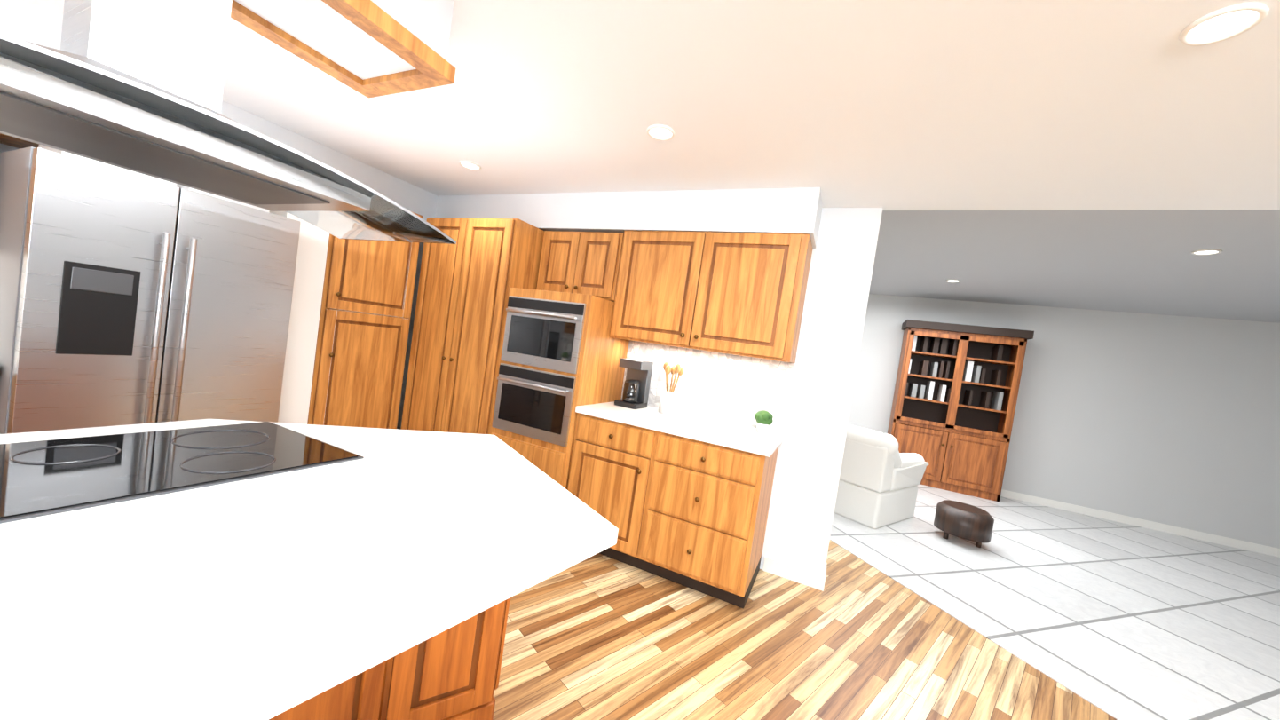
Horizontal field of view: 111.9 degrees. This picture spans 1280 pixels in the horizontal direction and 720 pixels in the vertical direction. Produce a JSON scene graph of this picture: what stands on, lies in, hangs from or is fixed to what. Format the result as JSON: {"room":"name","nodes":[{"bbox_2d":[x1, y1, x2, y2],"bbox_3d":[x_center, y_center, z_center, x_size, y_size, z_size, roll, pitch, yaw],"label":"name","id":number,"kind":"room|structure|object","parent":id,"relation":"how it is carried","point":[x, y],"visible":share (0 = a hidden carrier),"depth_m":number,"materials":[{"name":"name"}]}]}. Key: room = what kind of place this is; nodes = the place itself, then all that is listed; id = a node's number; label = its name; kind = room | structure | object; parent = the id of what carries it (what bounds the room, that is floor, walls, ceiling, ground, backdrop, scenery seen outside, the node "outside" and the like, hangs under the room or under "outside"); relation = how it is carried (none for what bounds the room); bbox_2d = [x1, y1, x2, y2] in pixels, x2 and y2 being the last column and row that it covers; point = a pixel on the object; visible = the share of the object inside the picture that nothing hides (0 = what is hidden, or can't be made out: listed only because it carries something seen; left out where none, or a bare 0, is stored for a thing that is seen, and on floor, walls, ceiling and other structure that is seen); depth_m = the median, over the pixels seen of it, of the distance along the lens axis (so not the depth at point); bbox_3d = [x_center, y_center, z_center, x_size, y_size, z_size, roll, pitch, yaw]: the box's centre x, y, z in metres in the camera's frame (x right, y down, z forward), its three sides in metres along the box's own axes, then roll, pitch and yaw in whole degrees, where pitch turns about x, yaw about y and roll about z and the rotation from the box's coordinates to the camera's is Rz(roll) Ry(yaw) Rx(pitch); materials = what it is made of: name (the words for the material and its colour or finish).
{"room":"kitchen","nodes":[
{"label":"kitchen","id":0,"kind":"room"},
{"bbox_2d":[0,142,423,429],"bbox_3d":[-2.908,-0.462,2.543,0.150,2.620,4.150,9,2,25],"label":"wall","id":1,"kind":"structure","parent":0,"point":[3,147],"depth_m":4.06,"materials":[{"name":"paint"}]},
{"bbox_2d":[0,133,39,149],"bbox_3d":[-2.742,-1.107,2.066,0.351,0.256,0.475,9,2,25],"label":"upper cabinet","id":2,"kind":"object","parent":1,"relation":"attached to","point":[11,141],"depth_m":1.90,"materials":[{"name":"brown wood"}]},
{"bbox_2d":[0,1,437,221],"bbox_3d":[-2.579,-1.358,2.365,0.335,0.260,3.850,9,2,25],"label":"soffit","id":3,"kind":"structure","parent":1,"relation":"attached to","point":[17,24],"depth_m":2.80,"materials":[{"name":"paint"}]},
{"bbox_2d":[0,0,1279,210],"bbox_3d":[0.832,-1.046,-0.363,9.120,0.270,6.046,9,2,25],"label":"ceiling","id":4,"kind":"structure","parent":0,"point":[999,105],"depth_m":1.71,"materials":[{"name":"paint"}]},
{"bbox_2d":[0,0,456,244],"bbox_3d":[-1.082,-0.829,0.963,0.620,0.786,1.240,9,2,25],"label":"range hood","id":5,"kind":"object","parent":4,"relation":"hanging from","point":[135,85],"visible":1,"depth_m":0.98,"materials":[{"name":"metal"}]},
{"bbox_2d":[458,159,481,170],"bbox_3d":[-1.132,-1.298,2.882,0.140,0.014,0.140,9,2,25],"label":"recessed light","id":6,"kind":"object","parent":4,"relation":"in","point":[470,165],"visible":0.98,"depth_m":2.88,"materials":[{"name":"white"}]},
{"bbox_2d":[646,124,675,140],"bbox_3d":[0.101,-1.094,2.079,0.140,0.014,0.140,9,2,25],"label":"recessed light","id":7,"kind":"object","parent":4,"relation":"in","point":[659,132],"visible":1,"depth_m":2.08,"materials":[{"name":"white"}]},
{"bbox_2d":[1178,2,1269,46],"bbox_3d":[1.498,-0.862,1.113,0.140,0.014,0.140,9,2,25],"label":"recessed light","id":8,"kind":"object","parent":4,"relation":"in","point":[1224,24],"visible":1,"depth_m":1.11,"materials":[{"name":"white"}]},
{"bbox_2d":[620,207,882,591],"bbox_3d":[-0.391,-0.138,3.553,3.922,2.620,0.224,9,2,25],"label":"wall","id":9,"kind":"structure","parent":0,"point":[809,462],"depth_m":2.73,"materials":[{"name":"paint"}]},
{"bbox_2d":[536,230,617,300],"bbox_3d":[-0.388,-0.688,3.259,0.675,0.471,0.351,9,2,25],"label":"upper cabinet","id":10,"kind":"object","parent":9,"relation":"attached to","point":[571,262],"depth_m":3.09,"materials":[{"name":"brown wood"}]},
{"bbox_2d":[434,187,821,248],"bbox_3d":[-0.311,-1.066,3.250,3.085,0.260,0.335,9,2,25],"label":"soffit","id":11,"kind":"structure","parent":9,"relation":"attached to","point":[781,210],"depth_m":2.87,"materials":[{"name":"paint"}]},
{"bbox_2d":[621,339,795,434],"bbox_3d":[0.430,0.168,3.053,1.210,0.470,0.007,9,2,25],"label":"backsplash","id":12,"kind":"structure","parent":9,"relation":"attached to","point":[738,390],"depth_m":2.98,"materials":[{"name":"stone"}]},
{"bbox_2d":[609,229,812,363],"bbox_3d":[0.441,-0.436,2.871,1.200,0.742,0.351,9,2,25],"label":"upper cabinet","id":13,"kind":"object","parent":9,"relation":"attached to","point":[741,294],"depth_m":2.68,"materials":[{"name":"brown wood"}]},
{"bbox_2d":[492,539,1116,719],"bbox_3d":[0.437,1.401,1.640,10.800,0.060,13.800,9,2,25],"label":"floor","id":14,"kind":"structure","parent":0,"point":[598,636],"depth_m":2.02,"materials":[{"name":"brown wood"}]},
{"bbox_2d":[0,146,300,434],"bbox_3d":[-2.567,0.023,2.240,0.842,1.782,0.900,9,2,25],"label":"refrigerator","id":15,"kind":"object","parent":14,"relation":"on","point":[126,298],"visible":0.54,"depth_m":1.93,"materials":[{"name":"silver metal"}]},
{"bbox_2d":[268,210,422,429],"bbox_3d":[-2.249,-0.124,3.086,0.658,2.100,0.880,9,2,25],"label":"tall cabinet","id":16,"kind":"object","parent":14,"relation":"on","point":[351,302],"visible":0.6,"depth_m":2.93,"materials":[{"name":"brown wood"}]},
{"bbox_2d":[397,632,505,719],"bbox_3d":[-1.214,0.722,0.864,0.941,0.871,1.943,9,2,25],"label":"kitchen island","id":17,"kind":"object","parent":14,"relation":"on","point":[468,694],"depth_m":1.39,"materials":[{"name":"brown wood"}]},
{"bbox_2d":[0,418,618,719],"bbox_3d":[-0.968,0.302,0.726,1.424,0.038,2.164,9,2,25],"label":"island countertop","id":18,"kind":"structure","parent":17,"relation":"on","point":[353,589],"depth_m":0.71,"materials":[{"name":"white stone"}]},
{"bbox_2d":[0,421,363,523],"bbox_3d":[-1.223,0.233,0.951,0.510,0.010,0.910,9,2,25],"label":"cooktop","id":19,"kind":"object","parent":18,"relation":"in","point":[41,478],"visible":1,"depth_m":1.00,"materials":[{"name":"black glass"}]},
{"bbox_2d":[400,217,544,434],"bbox_3d":[-1.281,0.001,3.469,0.897,2.100,0.670,9,2,25],"label":"pantry cabinet","id":20,"kind":"object","parent":14,"relation":"on","point":[474,273],"visible":0.62,"depth_m":3.16,"materials":[{"name":"brown wood"}]},
{"bbox_2d":[489,287,629,489],"bbox_3d":[-0.608,0.350,3.143,0.677,1.620,0.682,9,2,25],"label":"tall cabinet","id":21,"kind":"object","parent":14,"relation":"on","point":[562,353],"visible":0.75,"depth_m":2.85,"materials":[{"name":"brown wood"}]},
{"bbox_2d":[567,411,652,567],"bbox_3d":[-0.089,0.811,2.920,0.560,0.870,0.628,9,2,25],"label":"base cabinet","id":22,"kind":"object","parent":14,"relation":"on","point":[610,458],"depth_m":2.62,"materials":[{"name":"brown wood"}]},
{"bbox_2d":[634,429,778,608],"bbox_3d":[0.440,0.895,2.675,0.620,0.870,0.628,9,2,25],"label":"base cabinet","id":23,"kind":"object","parent":14,"relation":"on","point":[682,499],"depth_m":2.40,"materials":[{"name":"brown wood"}]},
{"bbox_2d":[575,401,783,458],"bbox_3d":[0.264,0.406,2.769,1.205,0.038,0.628,9,2,25],"label":"countertop","id":24,"kind":"structure","parent":23,"relation":"on","point":[746,437],"depth_m":2.62,"materials":[{"name":"white stone"}]},
{"bbox_2d":[614,357,653,409],"bbox_3d":[-0.043,0.165,3.065,0.170,0.330,0.200,9,2,25],"label":"coffee maker","id":25,"kind":"object","parent":24,"relation":"on","point":[636,387],"visible":1,"depth_m":3.01,"materials":[{"name":"black plastic"}]},
{"bbox_2d":[658,361,683,415],"bbox_3d":[0.205,0.192,2.972,0.142,0.353,0.146,9,2,25],"label":"utensil crock","id":26,"kind":"object","parent":24,"relation":"on","point":[668,401],"visible":1,"depth_m":2.93,"materials":[{"name":"white ceramic"}]},
{"bbox_2d":[754,410,773,434],"bbox_3d":[0.778,0.389,2.727,0.113,0.142,0.111,9,2,25],"label":"plant","id":27,"kind":"object","parent":24,"relation":"on","point":[763,419],"visible":1,"depth_m":2.69,"materials":[{"name":"green plant"}]},
{"bbox_2d":[829,484,1279,719],"bbox_3d":[1.652,1.486,3.221,9.910,0.004,9.910,9,2,25],"label":"floor","id":28,"kind":"structure","parent":0,"point":[1118,620],"depth_m":3.09,"materials":[{"name":"white tile"}]},
{"bbox_2d":[833,424,928,529],"bbox_3d":[2.258,1.090,4.517,0.980,0.870,1.020,7,2,-37],"label":"armchair","id":29,"kind":"object","parent":28,"relation":"on","point":[880,478],"visible":0.58,"depth_m":4.02,"materials":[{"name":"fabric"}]},
{"bbox_2d":[887,319,1034,502],"bbox_3d":[4.256,0.644,5.944,1.380,2.222,0.478,9,2,25],"label":"bookcase","id":30,"kind":"object","parent":28,"relation":"on","point":[954,404],"visible":0.92,"depth_m":5.84,"materials":[{"name":"brown wood"}]},
{"bbox_2d":[933,499,994,547],"bbox_3d":[2.931,1.489,3.927,0.420,0.310,0.420,9,2,25],"label":"ottoman","id":31,"kind":"object","parent":28,"relation":"on","point":[965,521],"visible":1,"depth_m":3.79,"materials":[{"name":"brown leather"}]},
{"bbox_2d":[847,293,1279,557],"bbox_3d":[3.063,0.147,6.877,10.800,2.800,0.165,9,2,25],"label":"wall","id":32,"kind":"structure","parent":0,"point":[1166,423],"depth_m":5.37,"materials":[{"name":"paint"}]},
{"bbox_2d":[869,209,1279,323],"bbox_3d":[2.346,-1.207,4.806,10.750,0.180,4.600,9,2,25],"label":"ceiling","id":33,"kind":"structure","parent":0,"point":[1142,261],"depth_m":3.76,"materials":[{"name":"paint"}]},
{"bbox_2d":[946,279,960,282],"bbox_3d":[3.684,-0.931,5.086,0.140,0.014,0.140,9,2,25],"label":"recessed light","id":34,"kind":"object","parent":33,"relation":"in","point":[952,280],"visible":1,"depth_m":5.08,"materials":[{"name":"white"}]},
{"bbox_2d":[1191,249,1222,254],"bbox_3d":[4.174,-0.795,3.185,0.140,0.014,0.140,9,2,25],"label":"recessed light","id":35,"kind":"object","parent":33,"relation":"in","point":[1206,251],"visible":0.98,"depth_m":3.18,"materials":[{"name":"white"}]}
]}

